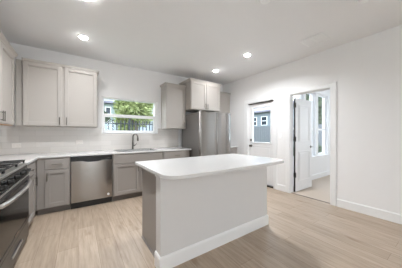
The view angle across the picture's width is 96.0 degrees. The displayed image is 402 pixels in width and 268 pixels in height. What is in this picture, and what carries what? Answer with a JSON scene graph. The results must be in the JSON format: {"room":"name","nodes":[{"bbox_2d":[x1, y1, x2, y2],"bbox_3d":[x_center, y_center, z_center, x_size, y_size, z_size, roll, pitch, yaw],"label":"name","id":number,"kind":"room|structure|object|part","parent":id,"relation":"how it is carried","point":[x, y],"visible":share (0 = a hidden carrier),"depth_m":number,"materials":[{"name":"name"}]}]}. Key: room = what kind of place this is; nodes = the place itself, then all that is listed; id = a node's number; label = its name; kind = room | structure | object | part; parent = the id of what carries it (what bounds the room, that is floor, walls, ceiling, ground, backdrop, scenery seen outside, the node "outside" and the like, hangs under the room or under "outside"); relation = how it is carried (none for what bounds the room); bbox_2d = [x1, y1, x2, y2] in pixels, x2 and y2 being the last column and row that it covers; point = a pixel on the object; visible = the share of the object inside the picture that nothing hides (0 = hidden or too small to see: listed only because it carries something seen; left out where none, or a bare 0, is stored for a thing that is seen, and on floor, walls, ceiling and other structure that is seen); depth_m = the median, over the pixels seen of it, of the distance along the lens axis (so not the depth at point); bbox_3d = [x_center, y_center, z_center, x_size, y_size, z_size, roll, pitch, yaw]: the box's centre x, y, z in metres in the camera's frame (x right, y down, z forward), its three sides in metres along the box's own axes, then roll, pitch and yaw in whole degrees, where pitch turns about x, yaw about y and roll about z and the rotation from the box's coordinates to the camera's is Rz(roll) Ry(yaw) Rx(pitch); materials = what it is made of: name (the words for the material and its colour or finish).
{"room":"kitchen","nodes":[
{"label":"kitchen","id":0,"kind":"room"},
{"bbox_2d":[0,42,222,204],"bbox_3d":[-1.319,-0.139,4.365,4.977,2.780,0.150,0,0,-34],"label":"wall","id":1,"kind":"structure","parent":0,"point":[118,81],"depth_m":3.92,"materials":[{"name":"paint"}]},
{"bbox_2d":[15,57,98,127],"bbox_3d":[-2.494,-0.670,3.254,1.146,1.073,0.368,0,0,-34],"label":"upper cabinet","id":2,"kind":"object","parent":1,"relation":"attached to","point":[53,94],"depth_m":3.09,"materials":[{"name":"beige paint"}]},
{"bbox_3d":[-2.871,-0.656,2.854,0.072,1.045,0.018,0,0,-34],"label":"filler panel","id":3,"kind":"part","parent":2,"relation":"part of","materials":[{"name":"beige wood"}]},
{"bbox_3d":[-2.613,-0.655,3.001,0.490,1.019,0.019,0,0,-34],"label":"door","id":4,"kind":"part","parent":2,"relation":"part of","materials":[{"name":"beige paint"}]},
{"bbox_3d":[-2.469,-1.187,3.283,1.072,0.040,0.345,0,0,-34],"label":"crown moulding","id":5,"kind":"part","parent":2,"relation":"part of","materials":[{"name":"beige paint"}]},
{"bbox_3d":[-2.178,-0.655,3.297,0.490,1.019,0.019,0,0,-34],"label":"door","id":6,"kind":"part","parent":2,"relation":"part of","materials":[{"name":"beige paint"}]},
{"bbox_2d":[0,126,177,154],"bbox_3d":[-1.964,0.097,3.831,3.308,0.478,0.008,0,0,-34],"label":"wall tile","id":7,"kind":"structure","parent":1,"relation":"attached to","point":[32,139],"depth_m":3.47,"materials":[{"name":"white tile"}]},
{"bbox_2d":[11,143,20,147],"bbox_3d":[-3.106,0.192,3.046,0.116,0.072,0.008,0,0,-34],"label":"wall outlet","id":8,"kind":"object","parent":7,"relation":"attached to","point":[18,145],"visible":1,"depth_m":3.05,"materials":[{"name":"beige plastic"}]},
{"bbox_2d":[102,97,156,132],"bbox_3d":[-1.594,-0.403,4.147,1.210,0.761,0.122,0,0,-34],"label":"window","id":9,"kind":"structure","parent":1,"relation":"in","point":[154,117],"depth_m":4.10,"materials":[{"name":"white paint"}]},
{"bbox_3d":[-1.613,-0.248,4.157,1.100,0.377,0.055,0,0,-34],"label":"sash","id":10,"kind":"part","parent":9,"relation":"part of","materials":[{"name":"white paint"}]},
{"bbox_2d":[160,82,185,128],"bbox_3d":[-0.688,-0.670,4.480,0.557,1.073,0.368,0,0,-34],"label":"upper cabinet","id":11,"kind":"object","parent":1,"relation":"attached to","point":[173,96],"visible":1,"depth_m":4.36,"materials":[{"name":"beige paint"}]},
{"bbox_3d":[-0.693,-1.187,4.488,0.557,0.040,0.345,0,0,-34],"label":"crown moulding","id":12,"kind":"part","parent":11,"relation":"part of","materials":[{"name":"beige paint"}]},
{"bbox_3d":[-0.598,-0.655,4.369,0.493,1.019,0.019,0,0,-34],"label":"door","id":13,"kind":"part","parent":11,"relation":"part of","materials":[{"name":"beige paint"}]},
{"bbox_2d":[179,78,221,112],"bbox_3d":[-0.011,-0.970,4.797,0.990,0.732,0.602,0,0,-34],"label":"upper cabinet","id":14,"kind":"object","parent":1,"relation":"attached to","point":[202,95],"visible":0.94,"depth_m":4.54,"materials":[{"name":"beige paint"}]},
{"bbox_3d":[-0.051,-0.951,4.456,0.444,0.671,0.019,0,0,-34],"label":"door","id":15,"kind":"part","parent":14,"relation":"part of","materials":[{"name":"beige paint"}]},
{"bbox_3d":[-0.015,-1.312,4.803,0.990,0.047,0.586,0,0,-34],"label":"crown moulding","id":16,"kind":"part","parent":14,"relation":"part of","materials":[{"name":"beige paint"}]},
{"bbox_3d":[0.322,-0.951,4.709,0.443,0.671,0.019,0,0,-34],"label":"door","id":17,"kind":"part","parent":14,"relation":"part of","materials":[{"name":"beige paint"}]},
{"bbox_2d":[219,92,230,112],"bbox_3d":[0.546,-0.670,5.317,0.575,1.073,0.368,0,0,-34],"label":"upper cabinet","id":18,"kind":"object","parent":1,"relation":"attached to","point":[224,97],"visible":0.23,"depth_m":5.24,"materials":[{"name":"beige paint"}]},
{"bbox_2d":[0,0,401,84],"bbox_3d":[1.827,-1.589,-0.405,5.127,0.120,11.578,0,0,-34],"label":"ceiling","id":19,"kind":"structure","parent":0,"point":[193,39],"depth_m":2.59,"materials":[{"name":"paint"}]},
{"bbox_2d":[77,35,88,39],"bbox_3d":[-1.851,-1.516,2.853,0.160,0.024,0.160,0,0,-34],"label":"recessed light","id":20,"kind":"object","parent":19,"relation":"in","point":[83,37],"visible":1,"depth_m":2.83,"materials":[{"name":"white paint"}]},
{"bbox_2d":[260,0,270,3],"bbox_3d":[0.728,-1.510,2.035,0.130,0.036,0.130,0,0,-34],"label":"smoke detector","id":21,"kind":"object","parent":19,"relation":"attached to","point":[261,1],"visible":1,"depth_m":2.04,"materials":[{"name":"white plastic"}]},
{"bbox_2d":[300,32,329,46],"bbox_3d":[1.838,-1.519,2.927,0.310,0.018,0.330,0,0,-34],"label":"ceiling vent","id":22,"kind":"object","parent":19,"relation":"in","point":[321,37],"visible":1,"depth_m":2.90,"materials":[{"name":"metal"}]},
{"bbox_2d":[357,0,368,3],"bbox_3d":[1.833,-1.510,2.036,0.120,0.036,0.120,0,0,-34],"label":"smoke detector","id":23,"kind":"object","parent":19,"relation":"attached to","point":[358,1],"visible":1,"depth_m":2.04,"materials":[{"name":"white plastic"}]},
{"bbox_2d":[13,175,401,267],"bbox_3d":[3.429,1.310,0.682,8.999,0.124,11.578,0,0,-34],"label":"floor","id":24,"kind":"structure","parent":0,"point":[301,231],"depth_m":2.13,"materials":[{"name":"brown wood"}]},
{"bbox_2d":[0,160,31,267],"bbox_3d":[-1.970,0.773,1.573,0.666,0.956,1.015,0,0,-34],"label":"range","id":25,"kind":"object","parent":24,"relation":"on","point":[15,182],"visible":1,"depth_m":1.64,"materials":[{"name":"metal"}]},
{"bbox_3d":[-1.506,0.412,1.383,0.042,0.048,0.046,0,0,-34],"label":"knob","id":26,"kind":"part","parent":25,"relation":"part of","materials":[{"name":"black plastic"}]},
{"bbox_3d":[-1.623,0.412,1.556,0.042,0.048,0.046,0,0,-34],"label":"knob","id":27,"kind":"part","parent":25,"relation":"part of","materials":[{"name":"black plastic"}]},
{"bbox_2d":[0,163,27,179],"bbox_3d":[-2.002,0.344,1.551,0.590,0.022,1.015,0,0,-34],"label":"cooktop","id":28,"kind":"object","parent":25,"relation":"in","point":[4,175],"depth_m":1.71,"materials":[{"name":"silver metal"}]},
{"bbox_3d":[-1.750,0.968,1.722,0.002,0.033,1.005,0,0,-34],"label":"door rail","id":29,"kind":"part","parent":25,"relation":"part of","materials":[{"name":"metal"}]},
{"bbox_3d":[-1.750,0.500,1.722,0.002,0.032,1.005,0,0,-34],"label":"door rail","id":30,"kind":"part","parent":25,"relation":"part of","materials":[{"name":"metal"}]},
{"bbox_3d":[-1.766,1.094,1.711,0.034,0.195,1.009,0,0,-34],"label":"drawer","id":31,"kind":"part","parent":25,"relation":"part of","materials":[{"name":"metal"}]},
{"bbox_3d":[-1.765,0.417,1.712,0.042,0.119,1.015,0,0,-34],"label":"control panel","id":32,"kind":"part","parent":25,"relation":"part of","materials":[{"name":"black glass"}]},
{"bbox_3d":[-1.747,1.091,1.724,0.014,0.022,0.335,0,0,-34],"label":"handle","id":33,"kind":"part","parent":25,"relation":"part of","materials":[{"name":"silver metal"}]},
{"bbox_2d":[27,160,37,224],"bbox_3d":[-2.511,0.809,2.277,0.658,0.884,0.750,0,0,-34],"label":"base cabinet","id":34,"kind":"object","parent":24,"relation":"on","point":[32,189],"visible":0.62,"depth_m":2.47,"materials":[{"name":"grey paint"}]},
{"bbox_3d":[-2.215,0.468,2.352,0.019,0.157,0.490,0,0,-34],"label":"drawer","id":35,"kind":"part","parent":34,"relation":"part of","materials":[{"name":"grey paint"}]},
{"bbox_3d":[-2.215,0.849,2.352,0.019,0.575,0.490,0,0,-34],"label":"door","id":36,"kind":"part","parent":34,"relation":"part of","materials":[{"name":"grey paint"}]},
{"bbox_2d":[0,147,190,164],"bbox_3d":[-1.571,0.351,3.277,3.320,0.030,1.350,0,0,-34],"label":"countertop","id":37,"kind":"structure","parent":34,"relation":"on","point":[29,158],"depth_m":3.17,"materials":[{"name":"white stone"}]},
{"bbox_2d":[132,133,138,148],"bbox_3d":[-1.448,0.158,4.011,0.206,0.356,0.071,0,0,27],"label":"faucet","id":38,"kind":"object","parent":37,"relation":"on","point":[133,145],"visible":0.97,"depth_m":4.02,"materials":[{"name":"silver metal"}]},
{"bbox_2d":[37,157,70,214],"bbox_3d":[-2.477,0.809,3.090,0.413,0.884,0.658,0,0,-34],"label":"base cabinet","id":39,"kind":"object","parent":24,"relation":"on","point":[53,174],"visible":0.94,"depth_m":2.86,"materials":[{"name":"grey paint"}]},
{"bbox_3d":[-2.285,0.468,2.874,0.297,0.157,0.019,0,0,-34],"label":"drawer","id":40,"kind":"part","parent":39,"relation":"part of","materials":[{"name":"grey paint"}]},
{"bbox_3d":[-2.285,0.849,2.874,0.297,0.575,0.019,0,0,-34],"label":"door","id":41,"kind":"part","parent":39,"relation":"part of","materials":[{"name":"grey paint"}]},
{"bbox_2d":[71,154,111,208],"bbox_3d":[-2.045,0.816,3.384,0.620,0.872,0.608,0,0,-34],"label":"dishwasher","id":42,"kind":"object","parent":24,"relation":"on","point":[91,176],"visible":0.94,"depth_m":3.13,"materials":[{"name":"silver metal"}]},
{"bbox_2d":[111,152,162,200],"bbox_3d":[-1.379,0.809,3.835,0.969,0.884,0.658,0,0,-34],"label":"base cabinet","id":43,"kind":"object","parent":24,"relation":"on","point":[126,175],"visible":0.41,"depth_m":3.48,"materials":[{"name":"grey paint"}]},
{"bbox_3d":[-1.412,0.849,3.466,0.460,0.575,0.019,0,0,-34],"label":"door","id":44,"kind":"part","parent":43,"relation":"part of","materials":[{"name":"grey paint"}]},
{"bbox_3d":[-1.023,0.849,3.730,0.460,0.575,0.019,0,0,-34],"label":"door","id":45,"kind":"part","parent":43,"relation":"part of","materials":[{"name":"grey paint"}]},
{"bbox_2d":[163,150,188,158],"bbox_3d":[-0.701,0.809,4.296,0.665,0.884,0.658,0,0,-34],"label":"base cabinet","id":46,"kind":"object","parent":24,"relation":"on","point":[182,153],"visible":0.11,"depth_m":4.03,"materials":[{"name":"grey paint"}]},
{"bbox_2d":[142,166,268,267],"bbox_3d":[0.078,0.809,2.374,1.585,0.884,0.732,0,0,-34],"label":"kitchen island","id":47,"kind":"object","parent":24,"relation":"on","point":[183,220],"visible":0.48,"depth_m":1.95,"materials":[{"name":"paint"}]},
{"bbox_3d":[-0.567,1.242,1.979,0.012,0.020,0.537,0,0,-34],"label":"shoe moulding","id":48,"kind":"part","parent":47,"relation":"part of","materials":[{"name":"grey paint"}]},
{"bbox_3d":[-0.558,0.809,1.990,0.015,0.884,0.547,0,0,-34],"label":"panel","id":49,"kind":"part","parent":47,"relation":"part of","materials":[{"name":"grey paint"}]},
{"bbox_2d":[135,154,283,179],"bbox_3d":[0.162,0.350,2.276,1.675,0.032,0.985,0,0,-34],"label":"island countertop","id":50,"kind":"structure","parent":47,"relation":"on","point":[187,167],"depth_m":2.00,"materials":[{"name":"white stone"}]},
{"bbox_3d":[0.247,1.185,2.125,1.585,0.134,0.130,0,0,-34],"label":"baseboard","id":51,"kind":"part","parent":47,"relation":"part of","materials":[{"name":"white paint"}]},
{"bbox_2d":[182,110,229,156],"bbox_3d":[0.120,0.359,4.596,0.910,1.785,0.879,0,0,-34],"label":"refrigerator","id":52,"kind":"object","parent":24,"relation":"on","point":[206,133],"visible":0.62,"depth_m":4.22,"materials":[{"name":"silver metal"}]},
{"bbox_2d":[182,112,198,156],"bbox_3d":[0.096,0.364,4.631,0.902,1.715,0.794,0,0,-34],"label":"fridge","id":53,"kind":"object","parent":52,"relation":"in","point":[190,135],"depth_m":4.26,"materials":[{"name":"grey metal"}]},
{"bbox_3d":[0.163,0.009,4.142,0.472,1.045,0.079,0,0,-34],"label":"door","id":54,"kind":"part","parent":52,"relation":"part of","materials":[{"name":"silver metal"}]},
{"bbox_3d":[0.542,0.009,4.399,0.432,1.045,0.079,0,0,-34],"label":"door","id":55,"kind":"part","parent":52,"relation":"part of","materials":[{"name":"silver metal"}]},
{"bbox_2d":[230,147,236,153],"bbox_3d":[0.633,0.809,5.201,0.559,0.884,0.658,0,0,-34],"label":"base cabinet","id":56,"kind":"object","parent":24,"relation":"on","point":[233,150],"visible":0.12,"depth_m":5.03,"materials":[{"name":"grey paint"}]},
{"bbox_2d":[293,90,329,179],"bbox_3d":[3.370,-0.101,5.227,3.752,2.696,0.195,0,0,-34],"label":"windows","id":57,"kind":"structure","parent":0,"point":[320,165],"depth_m":5.20,"materials":[{"name":"paint"}]},
{"bbox_2d":[308,93,312,154],"bbox_3d":[2.913,-0.279,4.950,0.520,1.740,0.060,0,0,-34],"label":"window","id":58,"kind":"structure","parent":57,"relation":"attached to","point":[310,94],"depth_m":5.06,"materials":[{"name":"white paint"}]},
{"bbox_2d":[318,95,325,154],"bbox_3d":[3.525,-0.279,5.365,0.620,1.740,0.060,0,0,-34],"label":"window","id":59,"kind":"structure","parent":57,"relation":"attached to","point":[323,97],"depth_m":5.51,"materials":[{"name":"white paint"}]},
{"bbox_2d":[223,25,401,213],"bbox_3d":[3.899,-0.139,1.001,0.120,2.780,11.278,0,0,-34],"label":"wall","id":60,"kind":"structure","parent":0,"point":[366,71],"depth_m":2.92,"materials":[{"name":"paint"}]},
{"bbox_2d":[248,100,272,187],"bbox_3d":[1.505,0.227,4.526,0.122,2.048,0.768,0,0,-34],"label":"door","id":61,"kind":"structure","parent":60,"relation":"in","point":[261,149],"depth_m":4.48,"materials":[{"name":"white paint"}]},
{"bbox_3d":[1.506,0.702,4.527,0.007,0.820,0.570,0,0,-34],"label":"raised panel","id":62,"kind":"part","parent":61,"relation":"part of","materials":[{"name":"white paint"}]},
{"bbox_2d":[244,95,276,189],"bbox_3d":[1.446,0.179,4.486,0.023,2.145,0.960,0,0,-34],"label":"trim","id":63,"kind":"structure","parent":60,"relation":"attached to","point":[274,97],"depth_m":4.13,"materials":[{"name":"white paint"}]},
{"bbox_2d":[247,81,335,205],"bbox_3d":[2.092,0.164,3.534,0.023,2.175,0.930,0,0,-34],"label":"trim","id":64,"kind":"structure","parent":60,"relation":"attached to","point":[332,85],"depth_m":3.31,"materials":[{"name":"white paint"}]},
{"bbox_2d":[294,98,312,191],"bbox_3d":[2.330,0.228,4.076,0.743,2.023,0.097,0,0,-34],"label":"door","id":65,"kind":"structure","parent":60,"relation":"in","point":[303,146],"depth_m":4.05,"materials":[{"name":"white paint"}]},
{"bbox_3d":[2.332,0.192,4.089,0.485,1.680,0.006,0,0,-34],"label":"raised panel","id":66,"kind":"part","parent":65,"relation":"part of","materials":[{"name":"white paint"}]},
{"bbox_2d":[292,192,329,202],"bbox_3d":[2.172,1.247,3.589,0.070,0.001,0.737,0,0,-34],"label":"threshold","id":67,"kind":"structure","parent":60,"relation":"in","point":[292,192],"depth_m":3.57,"materials":[{"name":"beige wood"}]},
{"bbox_2d":[293,170,329,185],"bbox_3d":[3.403,1.181,5.189,3.742,0.134,0.015,0,0,-34],"label":"baseboard","id":68,"kind":"structure","parent":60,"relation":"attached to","point":[326,173],"depth_m":5.20,"materials":[{"name":"white paint"}]},
{"bbox_2d":[277,184,401,223],"bbox_3d":[4.022,1.185,0.699,0.015,0.134,10.600,0,0,-34],"label":"baseboard","id":69,"kind":"structure","parent":60,"relation":"attached to","point":[382,214],"depth_m":2.80,"materials":[{"name":"white paint"}]},
{"bbox_3d":[-0.232,-0.138,-1.802,0.150,2.780,11.578,0,0,-34],"label":"wall","id":70,"kind":"structure","parent":0,"visible":0},
{"bbox_2d":[0,31,17,125],"bbox_3d":[-2.616,-0.678,2.173,0.368,1.091,1.236,0,0,-34],"label":"upper cabinet","id":71,"kind":"object","parent":70,"relation":"attached to","point":[7,53],"visible":1,"depth_m":2.47,"materials":[{"name":"beige paint"}]},
{"bbox_3d":[-2.341,-0.655,2.020,0.019,1.019,0.552,0,0,-34],"label":"door","id":72,"kind":"part","parent":71,"relation":"part of","materials":[{"name":"beige paint"}]},
{"bbox_3d":[-2.659,-0.655,2.490,0.019,1.019,0.563,0,0,-34],"label":"door","id":73,"kind":"part","parent":71,"relation":"part of","materials":[{"name":"beige paint"}]},
{"bbox_3d":[-2.616,-1.195,2.173,0.364,0.057,1.236,0,0,-34],"label":"crown moulding","id":74,"kind":"part","parent":71,"relation":"part of","materials":[{"name":"beige paint"}]},
{"label":"outside","id":75,"kind":"structure","parent":0,"visible":0},
{"bbox_3d":[6.796,1.452,16.698,90.000,0.100,80.000,0,0,-34],"label":"ground","id":76,"kind":"structure","parent":75,"visible":0},
{"bbox_2d":[104,110,110,121],"bbox_3d":[-6.781,-0.176,12.600,1.260,3.166,0.866,0,0,-11],"label":"tree","id":77,"kind":"object","parent":76,"relation":"on","point":[105,112],"visible":0.12,"depth_m":12.51,"materials":[{"name":"green plant"}]},
{"bbox_2d":[104,99,115,122],"bbox_3d":[-11.874,-1.264,14.602,9.450,5.330,7.200,0,0,-34],"label":"house","id":78,"kind":"structure","parent":76,"relation":"on","point":[108,104],"depth_m":13.93,"materials":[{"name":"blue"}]},
{"bbox_2d":[105,122,150,130],"bbox_3d":[-6.735,0.317,11.171,7.460,2.170,0.210,0,0,-34],"label":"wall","id":79,"kind":"structure","parent":76,"relation":"on","point":[106,125],"depth_m":11.82,"materials":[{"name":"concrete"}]},
{"bbox_2d":[105,119,152,130],"bbox_3d":[-3.012,0.377,7.624,10.022,2.050,0.060,0,0,-34],"label":"metal fence","id":80,"kind":"object","parent":76,"relation":"on","point":[129,123],"visible":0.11,"depth_m":7.62,"materials":[{"name":"grey metal"}]},
{"bbox_2d":[113,100,153,130],"bbox_3d":[-3.885,-0.623,10.616,2.536,4.058,2.271,0,0,-34],"label":"tree","id":81,"kind":"object","parent":76,"relation":"on","point":[121,107],"visible":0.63,"depth_m":10.27,"materials":[{"name":"green plant"}]},
{"bbox_2d":[254,100,293,126],"bbox_3d":[6.699,-0.913,20.136,3.400,4.630,7.900,0,0,-34],"label":"house","id":82,"kind":"structure","parent":76,"relation":"on","point":[261,115],"depth_m":18.37,"materials":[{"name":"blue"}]},
{"bbox_3d":[6.359,-1.349,18.214,0.019,0.800,0.600,0,0,-34],"label":"pane","id":83,"kind":"part","parent":82,"relation":"part of","materials":[{"name":"clear glass"}]},
{"bbox_2d":[254,124,321,146],"bbox_3d":[3.724,0.432,12.730,0.060,1.940,10.285,0,0,-34],"label":"wooden fence","id":84,"kind":"object","parent":76,"relation":"on","point":[261,133],"visible":0.1,"depth_m":11.98,"materials":[{"name":"white wood"}]},
{"bbox_2d":[306,94,321,144],"bbox_3d":[7.638,-1.018,11.398,2.180,4.848,2.640,0,0,43],"label":"tree","id":85,"kind":"object","parent":76,"relation":"on","point":[308,95],"visible":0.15,"depth_m":10.95,"materials":[{"name":"green plant"}]},
{"bbox_2d":[318,143,321,152],"bbox_3d":[5.141,0.779,8.268,1.297,1.246,1.043,0,0,-34],"label":"shrub","id":86,"kind":"object","parent":76,"relation":"on","point":[319,146],"visible":0.11,"depth_m":7.99,"materials":[{"name":"green plant"}]}
]}

